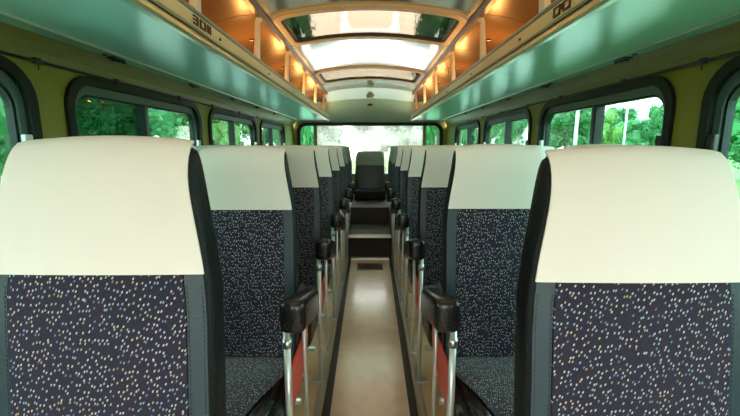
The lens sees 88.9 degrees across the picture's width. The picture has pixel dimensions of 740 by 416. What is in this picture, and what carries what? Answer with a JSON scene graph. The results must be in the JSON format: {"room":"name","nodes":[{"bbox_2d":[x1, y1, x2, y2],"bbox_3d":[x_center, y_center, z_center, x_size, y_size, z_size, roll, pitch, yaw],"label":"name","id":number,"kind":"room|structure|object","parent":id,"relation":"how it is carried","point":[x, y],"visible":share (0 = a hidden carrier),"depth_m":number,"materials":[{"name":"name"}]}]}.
{"room":"bus interior","nodes":[
{"label":"bus interior","id":0,"kind":"room"},
{"bbox_2d":[0,54,293,144],"bbox_3d":[-1.245,0.221,2.043,0.060,1.720,8.360,0,9,0],"label":"wall","id":1,"kind":"structure","parent":0,"point":[49,83],"depth_m":1.45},
{"bbox_2d":[0,55,42,149],"bbox_3d":[-1.230,-0.067,0.802,0.066,0.716,1.209,0,9,0],"label":"window","id":2,"kind":"structure","parent":1,"relation":"in","point":[18,95],"depth_m":1.31,"materials":[{"name":"black rubber"}]},
{"bbox_2d":[0,50,292,145],"bbox_3d":[-1.226,-0.258,1.909,0.075,0.733,8.050,0,9,0],"label":"window","id":3,"kind":"structure","parent":1,"relation":"in","point":[93,106],"depth_m":1.81,"materials":[{"name":"clear glass"}]},
{"bbox_2d":[0,21,294,125],"bbox_3d":[-1.190,-0.653,1.853,0.050,0.088,8.230,0,9,0],"label":"trim","id":4,"kind":"structure","parent":1,"relation":"attached to","point":[13,39],"depth_m":1.67,"materials":[{"name":"green plastic"}]},
{"bbox_2d":[208,108,257,145],"bbox_3d":[-1.230,-0.504,3.457,0.066,0.716,1.209,0,9,0],"label":"window","id":5,"kind":"structure","parent":1,"relation":"in","point":[230,117],"depth_m":3.36,"materials":[{"name":"black rubber"}]},
{"bbox_2d":[260,120,285,145],"bbox_3d":[-1.230,-0.722,4.784,0.066,0.716,1.209,0,9,0],"label":"window","id":6,"kind":"structure","parent":1,"relation":"in","point":[269,125],"depth_m":4.70,"materials":[{"name":"black rubber"}]},
{"bbox_2d":[293,200,446,415],"bbox_3d":[0.000,0.791,2.106,2.430,0.696,8.300,0,9,0],"label":"floor","id":7,"kind":"structure","parent":0,"point":[370,366],"depth_m":2.51,"materials":[{"name":"grey"}]},
{"bbox_2d":[0,135,225,415],"bbox_3d":[-0.683,0.538,0.519,0.874,1.269,0.629,0,9,0],"label":"seat","id":8,"kind":"object","parent":7,"relation":"on","point":[112,293],"visible":1,"depth_m":0.65,"materials":[{"name":"fabric"}]},
{"bbox_2d":[199,145,319,415],"bbox_3d":[-0.658,0.420,1.287,0.924,1.253,0.690,0,9,0],"label":"seat","id":9,"kind":"object","parent":7,"relation":"on","point":[250,189],"visible":0.33,"depth_m":1.39,"materials":[{"name":"black fabric"}]},
{"bbox_2d":[245,381,298,415],"bbox_3d":[-0.477,0.696,1.246,0.408,0.177,0.518,0,9,0],"label":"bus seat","id":10,"kind":"object","parent":9,"relation":"on","point":[273,401],"depth_m":1.21,"materials":[{"name":"black leather"}]},
{"bbox_2d":[194,145,335,382],"bbox_3d":[-0.658,0.298,2.024,0.924,1.256,0.690,0,9,0],"label":"seat","id":11,"kind":"object","parent":7,"relation":"on","point":[312,249],"visible":0.23,"depth_m":2.13,"materials":[{"name":"black fabric"}]},
{"bbox_2d":[299,309,322,347],"bbox_3d":[-0.477,0.574,1.982,0.408,0.177,0.518,0,9,0],"label":"bus seat","id":12,"kind":"object","parent":11,"relation":"on","point":[312,327],"depth_m":1.84,"materials":[{"name":"black leather"}]},
{"bbox_2d":[258,145,344,319],"bbox_3d":[-0.658,0.176,2.761,0.924,1.256,0.690,0,9,0],"label":"seat","id":13,"kind":"object","parent":7,"relation":"on","point":[332,222],"visible":0.15,"depth_m":2.87,"materials":[{"name":"black fabric"}]},
{"bbox_2d":[322,259,331,284],"bbox_3d":[-0.477,0.453,2.720,0.408,0.177,0.518,0,9,0],"label":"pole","id":14,"kind":"object","parent":13,"relation":"on","point":[329,262],"depth_m":2.56,"materials":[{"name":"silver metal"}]},
{"bbox_2d":[317,145,349,282],"bbox_3d":[-0.658,0.055,3.498,0.924,1.256,0.690,0,9,0],"label":"seat","id":15,"kind":"object","parent":7,"relation":"on","point":[341,205],"visible":0.16,"depth_m":3.60,"materials":[{"name":"black fabric"}]},
{"bbox_2d":[335,232,339,251],"bbox_3d":[-0.477,0.332,3.457,0.408,0.177,0.518,0,9,0],"label":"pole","id":16,"kind":"object","parent":15,"relation":"on","point":[335,232],"depth_m":3.37,"materials":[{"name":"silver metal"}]},
{"bbox_2d":[337,146,352,258],"bbox_3d":[-0.658,-0.066,4.235,0.924,1.256,0.690,0,9,0],"label":"seat","id":17,"kind":"object","parent":7,"relation":"on","point":[345,193],"visible":0.13,"depth_m":4.34,"materials":[{"name":"black fabric"}]},
{"bbox_2d":[342,146,355,229],"bbox_3d":[-0.658,-0.187,4.973,0.924,1.256,0.690,0,9,0],"label":"seat","id":18,"kind":"object","parent":7,"relation":"on","point":[349,185],"visible":0.15,"depth_m":5.08,"materials":[{"name":"black fabric"}]},
{"bbox_2d":[346,146,353,199],"bbox_3d":[-0.683,-0.308,5.710,0.874,1.256,0.690,0,9,0],"label":"seat","id":19,"kind":"object","parent":7,"relation":"on","point":[347,147],"visible":0.08,"depth_m":5.83,"materials":[{"name":"black fabric"}]},
{"bbox_2d":[357,263,382,269],"bbox_3d":[0.000,0.624,4.015,0.270,0.020,0.200,0,9,0],"label":"floor vent","id":20,"kind":"object","parent":7,"relation":"in","point":[361,266],"visible":1,"depth_m":4.02,"materials":[{"name":"black metal"}]},
{"bbox_2d":[386,146,393,199],"bbox_3d":[0.683,-0.308,5.710,0.874,1.256,0.690,0,9,0],"label":"seat","id":21,"kind":"object","parent":7,"relation":"on","point":[392,147],"visible":0.07,"depth_m":5.83,"materials":[{"name":"black fabric"}]},
{"bbox_2d":[384,146,397,229],"bbox_3d":[0.658,-0.187,4.973,0.924,1.256,0.690,0,9,0],"label":"seat","id":22,"kind":"object","parent":7,"relation":"on","point":[388,185],"visible":0.04,"depth_m":5.08,"materials":[{"name":"black fabric"}]},
{"bbox_2d":[387,146,402,258],"bbox_3d":[0.658,-0.066,4.235,0.924,1.256,0.690,0,9,0],"label":"seat","id":23,"kind":"object","parent":7,"relation":"on","point":[392,193],"visible":0.12,"depth_m":4.34,"materials":[{"name":"black fabric"}]},
{"bbox_2d":[390,145,422,282],"bbox_3d":[0.658,0.055,3.498,0.924,1.256,0.690,0,9,0],"label":"seat","id":24,"kind":"object","parent":7,"relation":"on","point":[398,205],"visible":0.17,"depth_m":3.60,"materials":[{"name":"black fabric"}]},
{"bbox_2d":[400,232,404,251],"bbox_3d":[0.477,0.332,3.457,0.408,0.177,0.518,0,9,0],"label":"cushion","id":25,"kind":"object","parent":24,"relation":"on","point":[400,232],"depth_m":3.37,"materials":[{"name":"grey metal"}]},
{"bbox_2d":[395,145,438,319],"bbox_3d":[0.658,0.176,2.761,0.924,1.256,0.690,0,9,0],"label":"seat","id":26,"kind":"object","parent":7,"relation":"on","point":[407,222],"visible":0.23,"depth_m":2.87,"materials":[{"name":"black fabric"}]},
{"bbox_2d":[408,259,417,284],"bbox_3d":[0.477,0.453,2.720,0.408,0.177,0.518,0,9,0],"label":"cushion","id":27,"kind":"object","parent":26,"relation":"on","point":[410,262],"depth_m":2.56,"materials":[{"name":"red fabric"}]},
{"bbox_2d":[404,145,553,382],"bbox_3d":[0.658,0.298,2.024,0.924,1.256,0.690,0,9,0],"label":"seat","id":28,"kind":"object","parent":7,"relation":"on","point":[427,249],"visible":0.27,"depth_m":2.13,"materials":[{"name":"black fabric"}]},
{"bbox_2d":[417,309,440,347],"bbox_3d":[0.477,0.574,1.982,0.408,0.177,0.518,0,9,0],"label":"cushion","id":29,"kind":"object","parent":28,"relation":"on","point":[427,326],"depth_m":1.84,"materials":[{"name":"black"}]},
{"bbox_2d":[420,144,624,415],"bbox_3d":[0.658,0.418,1.287,0.924,1.258,0.690,0,9,0],"label":"seat","id":30,"kind":"object","parent":7,"relation":"on","point":[490,188],"visible":0.46,"depth_m":1.39,"materials":[{"name":"black fabric"}]},
{"bbox_2d":[441,381,494,415],"bbox_3d":[0.477,0.695,1.245,0.408,0.178,0.518,0,9,0],"label":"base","id":31,"kind":"object","parent":30,"relation":"on","point":[466,401],"depth_m":1.21,"materials":[{"name":"black"}]},
{"bbox_2d":[514,145,739,415],"bbox_3d":[0.683,0.547,0.520,0.874,1.252,0.629,0,9,0],"label":"seat","id":32,"kind":"object","parent":7,"relation":"on","point":[628,290],"visible":1,"depth_m":0.66,"materials":[{"name":"fabric"}]},
{"bbox_3d":[0.000,0.146,5.840,0.476,0.636,0.718,0,9,0],"label":"trim","id":33,"kind":"structure","parent":7,"relation":"on","visible":0},
{"bbox_2d":[355,151,384,199],"bbox_3d":[0.000,-0.485,5.583,0.444,0.694,0.459,0,9,0],"label":"seat","id":34,"kind":"object","parent":33,"relation":"on","point":[369,170],"visible":0.95,"depth_m":5.67,"materials":[{"name":"black fabric"}]},
{"bbox_2d":[355,188,384,199],"bbox_3d":[0.000,-0.203,5.556,0.444,0.145,0.310,0,9,0],"label":"cushion","id":35,"kind":"object","parent":34,"relation":"on","point":[361,193],"depth_m":5.40,"materials":[{"name":"black fabric"}]},
{"bbox_2d":[185,0,554,122],"bbox_3d":[0.000,-0.871,1.865,2.520,0.515,8.356,0,9,0],"label":"ceiling","id":36,"kind":"structure","parent":0,"point":[345,101],"depth_m":3.15,"materials":[{"name":"plastic"}]},
{"bbox_2d":[0,0,328,120],"bbox_3d":[-0.909,-0.839,1.762,0.593,0.340,8.110,0,9,0],"label":"luggage rack","id":37,"kind":"object","parent":36,"relation":"attached to","point":[172,39],"visible":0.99,"depth_m":1.49,"materials":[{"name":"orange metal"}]},
{"bbox_2d":[107,56,125,62],"bbox_3d":[-1.139,-0.664,1.695,0.038,0.017,0.080,0,9,0],"label":"vent","id":38,"kind":"object","parent":37,"relation":"attached to","point":[117,59],"depth_m":1.68,"materials":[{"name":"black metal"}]},
{"bbox_2d":[242,0,327,94],"bbox_3d":[-0.614,-0.999,1.589,0.057,0.040,7.860,0,9,0],"label":"trim","id":39,"kind":"structure","parent":36,"relation":"attached to","point":[252,5],"depth_m":2.49,"materials":[{"name":"brown"}]},
{"bbox_2d":[266,2,473,45],"bbox_3d":[0.000,-1.181,2.466,1.190,0.089,0.702,0,9,0],"label":"window","id":40,"kind":"structure","parent":36,"relation":"attached to","point":[305,25],"depth_m":2.40,"materials":[{"name":"glass"}]},
{"bbox_2d":[312,65,427,83],"bbox_3d":[0.000,-1.459,4.153,1.190,0.089,0.762,0,9,0],"label":"window","id":41,"kind":"structure","parent":36,"relation":"attached to","point":[360,72],"depth_m":4.13,"materials":[{"name":"glass"}]},
{"bbox_2d":[366,93,373,98],"bbox_3d":[0.000,-1.619,5.429,0.124,0.085,0.115,0,9,0],"label":"dome lamp","id":42,"kind":"object","parent":36,"relation":"attached to","point":[370,96],"visible":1,"depth_m":5.39,"materials":[{"name":"grey plastic"}]},
{"bbox_2d":[412,0,497,94],"bbox_3d":[0.614,-0.999,1.589,0.057,0.040,7.860,0,9,0],"label":"trim","id":43,"kind":"structure","parent":36,"relation":"attached to","point":[487,5],"depth_m":2.49,"materials":[{"name":"brown wood"}]},
{"bbox_2d":[411,0,739,120],"bbox_3d":[0.909,-0.839,1.762,0.593,0.340,8.110,0,9,0],"label":"luggage rack","id":44,"kind":"object","parent":36,"relation":"attached to","point":[566,39],"visible":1,"depth_m":1.49,"materials":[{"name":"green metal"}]},
{"bbox_2d":[614,56,632,62],"bbox_3d":[1.139,-0.664,1.695,0.038,0.017,0.080,0,9,0],"label":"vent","id":45,"kind":"object","parent":44,"relation":"attached to","point":[622,59],"depth_m":1.68,"materials":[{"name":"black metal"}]},
{"bbox_2d":[293,123,446,196],"bbox_3d":[0.000,-0.491,6.131,2.430,1.800,0.060,0,9,0],"label":"wall","id":46,"kind":"structure","parent":0,"point":[295,125],"depth_m":5.99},
{"bbox_2d":[297,123,442,176],"bbox_3d":[0.000,-0.930,6.042,2.310,0.855,0.085,0,9,0],"label":"window","id":47,"kind":"structure","parent":46,"relation":"in","point":[302,125],"depth_m":5.95,"materials":[{"name":"black rubber"}]},
{"bbox_2d":[446,54,739,147],"bbox_3d":[1.245,0.221,2.043,0.060,1.720,8.360,0,9,0],"label":"wall","id":48,"kind":"structure","parent":0,"point":[690,83],"depth_m":1.45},
{"bbox_2d":[454,120,479,144],"bbox_3d":[1.230,-0.722,4.784,0.066,0.716,1.209,0,9,0],"label":"window","id":49,"kind":"structure","parent":48,"relation":"in","point":[470,125],"depth_m":4.70,"materials":[{"name":"black rubber"}]},
{"bbox_2d":[482,108,531,144],"bbox_3d":[1.230,-0.504,3.457,0.066,0.716,1.209,0,9,0],"label":"window","id":50,"kind":"structure","parent":48,"relation":"in","point":[509,117],"depth_m":3.36,"materials":[{"name":"black rubber"}]},
{"bbox_2d":[445,21,739,125],"bbox_3d":[1.190,-0.653,1.853,0.050,0.088,8.230,0,9,0],"label":"trim","id":51,"kind":"structure","parent":48,"relation":"attached to","point":[726,39],"depth_m":1.67,"materials":[{"name":"green plastic"}]},
{"bbox_2d":[447,50,739,145],"bbox_3d":[1.226,-0.258,1.909,0.075,0.733,8.050,0,9,0],"label":"window frame","id":52,"kind":"structure","parent":48,"relation":"in","point":[660,87],"depth_m":1.88,"materials":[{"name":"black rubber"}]},
{"bbox_2d":[695,55,739,159],"bbox_3d":[1.230,-0.067,0.802,0.066,0.716,1.209,0,9,0],"label":"window","id":53,"kind":"structure","parent":48,"relation":"in","point":[721,95],"depth_m":1.31,"materials":[{"name":"black rubber"}]},
{"label":"outside","id":54,"kind":"structure","parent":0,"visible":0},
{"bbox_2d":[0,150,739,198],"bbox_3d":[0.000,-5.746,49.727,300.000,0.200,340.000,0,9,0],"label":"ground","id":55,"kind":"structure","parent":54,"point":[736,172],"depth_m":40.87,"materials":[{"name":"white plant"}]},
{"bbox_2d":[235,123,249,144],"bbox_3d":[-14.061,-7.858,35.325,6.684,8.642,5.760,-2,10,-12],"label":"tree","id":56,"kind":"object","parent":55,"relation":"on","point":[245,132],"visible":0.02,"depth_m":34.79,"materials":[{"name":"green plant"}]},
{"bbox_2d":[246,128,273,145],"bbox_3d":[-10.928,-10.403,46.887,8.709,9.913,8.463,8,13,42],"label":"tree","id":57,"kind":"object","parent":55,"relation":"on","point":[264,140],"visible":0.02,"depth_m":46.47,"materials":[{"name":"green plant"}]},
{"bbox_2d":[350,126,404,153],"bbox_3d":[1.213,-7.473,38.643,6.224,6.807,5.901,1,9,7],"label":"tree","id":58,"kind":"object","parent":55,"relation":"on","point":[379,138],"visible":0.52,"depth_m":37.01,"materials":[{"name":"green plant"}]},
{"bbox_2d":[357,126,405,152],"bbox_3d":[2.609,-12.145,59.145,10.670,9.371,10.117,7,12,37],"label":"tree","id":59,"kind":"object","parent":55,"relation":"on","point":[403,126],"visible":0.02,"depth_m":57.70,"materials":[{"name":"green plant"}]},
{"bbox_2d":[398,126,422,145],"bbox_3d":[4.345,-5.701,30.276,4.277,6.024,4.586,0,9,0],"label":"tree","id":60,"kind":"object","parent":55,"relation":"on","point":[413,134],"visible":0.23,"depth_m":29.26,"materials":[{"name":"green plant"}]},
{"bbox_2d":[490,123,504,143],"bbox_3d":[16.465,-11.099,51.901,5.376,9.659,6.238,3,10,19],"label":"tree","id":61,"kind":"object","parent":55,"relation":"on","point":[497,140],"visible":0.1,"depth_m":50.63,"materials":[{"name":"green plant"}]},
{"bbox_2d":[495,119,527,144],"bbox_3d":[25.093,-13.582,66.476,5.499,9.828,5.722,-2,10,-12],"label":"tree","id":62,"kind":"object","parent":55,"relation":"on","point":[518,127],"visible":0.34,"depth_m":64.68,"materials":[{"name":"green plant"}]},
{"bbox_2d":[549,108,591,148],"bbox_3d":[21.847,-8.842,41.897,6.993,8.452,6.721,-9,13,-42],"label":"tree","id":63,"kind":"object","parent":55,"relation":"on","point":[562,127],"visible":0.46,"depth_m":40.00,"materials":[{"name":"green plant"}]},
{"bbox_2d":[573,110,579,144],"bbox_3d":[18.439,-8.171,35.140,2.078,9.320,0.356,0,9,0],"label":"lamp post","id":64,"kind":"object","parent":55,"relation":"on","point":[577,112],"visible":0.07,"depth_m":35.16,"materials":[{"name":"white metal"}]},
{"bbox_2d":[586,108,626,143],"bbox_3d":[27.893,-8.637,45.841,4.652,6.768,5.290,0,9,0],"label":"tree","id":65,"kind":"object","parent":55,"relation":"on","point":[608,137],"visible":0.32,"depth_m":44.09,"materials":[{"name":"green plant"}]},
{"bbox_2d":[605,104,639,139],"bbox_3d":[37.227,-11.356,57.419,6.176,8.375,7.180,0,9,0],"label":"tree","id":66,"kind":"object","parent":55,"relation":"on","point":[632,113],"visible":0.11,"depth_m":54.72,"materials":[{"name":"green plant"}]},
{"bbox_2d":[622,102,628,143],"bbox_3d":[24.309,-8.732,37.074,2.018,9.800,0.240,0,9,0],"label":"lamp post","id":67,"kind":"object","parent":55,"relation":"on","point":[627,107],"visible":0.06,"depth_m":37.08,"materials":[{"name":"white metal"}]},
{"bbox_2d":[613,118,652,145],"bbox_3d":[34.325,-8.649,48.803,5.518,5.830,4.979,6,11,34],"label":"tree","id":68,"kind":"object","parent":55,"relation":"on","point":[635,132],"visible":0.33,"depth_m":47.55,"materials":[{"name":"green plant"}]},
{"bbox_2d":[622,100,652,121],"bbox_3d":[64.000,-19.227,91.087,7.200,13.074,3.341,0,9,0],"label":"pylon","id":69,"kind":"object","parent":55,"relation":"on","point":[635,103],"visible":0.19,"depth_m":90.06,"materials":[{"name":"white metal"}]},
{"bbox_2d":[644,102,663,145],"bbox_3d":[31.774,-8.100,41.219,2.845,7.207,3.146,0,9,0],"label":"tree","id":70,"kind":"object","parent":55,"relation":"on","point":[656,113],"visible":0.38,"depth_m":40.88,"materials":[{"name":"green plant"}]},
{"bbox_2d":[728,97,739,168],"bbox_3d":[23.872,-5.287,25.369,6.688,6.801,6.035,3,10,20],"label":"tree","id":71,"kind":"object","parent":55,"relation":"on","point":[734,149],"visible":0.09,"depth_m":24.05,"materials":[{"name":"green plant"}]},
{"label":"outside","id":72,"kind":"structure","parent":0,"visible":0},
{"bbox_3d":[12.000,-5.043,44.775,6.000,0.020,310.000,0,9,0],"label":"pavement","id":73,"kind":"object","parent":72,"visible":0},
{"bbox_2d":[460,124,499,144],"bbox_3d":[10.287,-8.902,36.506,5.563,10.320,5.346,1,9,4],"label":"tree","id":74,"kind":"object","parent":73,"relation":"on","point":[474,138],"visible":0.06,"depth_m":35.36,"materials":[{"name":"green plant"}]},
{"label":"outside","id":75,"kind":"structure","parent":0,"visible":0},
{"bbox_2d":[350,150,363,158],"bbox_3d":[-5.350,-5.043,44.775,4.300,0.020,310.000,0,9,0],"label":"road","id":76,"kind":"structure","parent":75,"point":[353,153],"depth_m":116.14,"materials":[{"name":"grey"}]},
{"bbox_2d":[308,126,348,145],"bbox_3d":[-3.713,-5.504,29.680,4.086,5.830,4.768,0,9,0],"label":"tree","id":77,"kind":"object","parent":76,"relation":"on","point":[327,135],"visible":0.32,"depth_m":28.35,"materials":[{"name":"green plant"}]},
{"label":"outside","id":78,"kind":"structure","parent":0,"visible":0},
{"bbox_3d":[0.000,-0.545,17.392,32.000,0.030,19.500,0,9,0],"label":"road","id":79,"kind":"object","parent":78,"visible":0},
{"bbox_2d":[0,97,10,176],"bbox_3d":[-9.772,-3.876,10.254,5.924,8.922,6.096,-3,10,-18],"label":"tree","id":80,"kind":"object","parent":79,"relation":"on","point":[5,149],"visible":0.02,"depth_m":8.73,"materials":[{"name":"green plant"}]},
{"bbox_2d":[148,108,189,139],"bbox_3d":[-10.974,-4.560,16.840,6.684,8.134,5.760,0,9,3],"label":"tree","id":81,"kind":"object","parent":79,"relation":"on","point":[161,123],"visible":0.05,"depth_m":15.93,"materials":[{"name":"green plant"}]},
{"bbox_2d":[167,116,248,144],"bbox_3d":[-12.007,-6.602,25.188,7.709,9.455,6.927,-5,10,-27],"label":"tree","id":82,"kind":"object","parent":79,"relation":"on","point":[219,128],"visible":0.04,"depth_m":24.85,"materials":[{"name":"plant"}]},
{"bbox_2d":[264,126,313,145],"bbox_3d":[-4.315,-5.954,18.309,3.554,10.409,3.658,-3,10,-15],"label":"tree","id":83,"kind":"object","parent":79,"relation":"on","point":[306,131],"visible":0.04,"depth_m":18.01,"materials":[{"name":"green plant"}]},
{"bbox_2d":[422,126,466,144],"bbox_3d":[3.713,-6.221,19.296,3.179,10.615,3.055,-2,10,-11],"label":"tree","id":84,"kind":"object","parent":79,"relation":"on","point":[432,132],"visible":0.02,"depth_m":19.54,"materials":[{"name":"green plant"}]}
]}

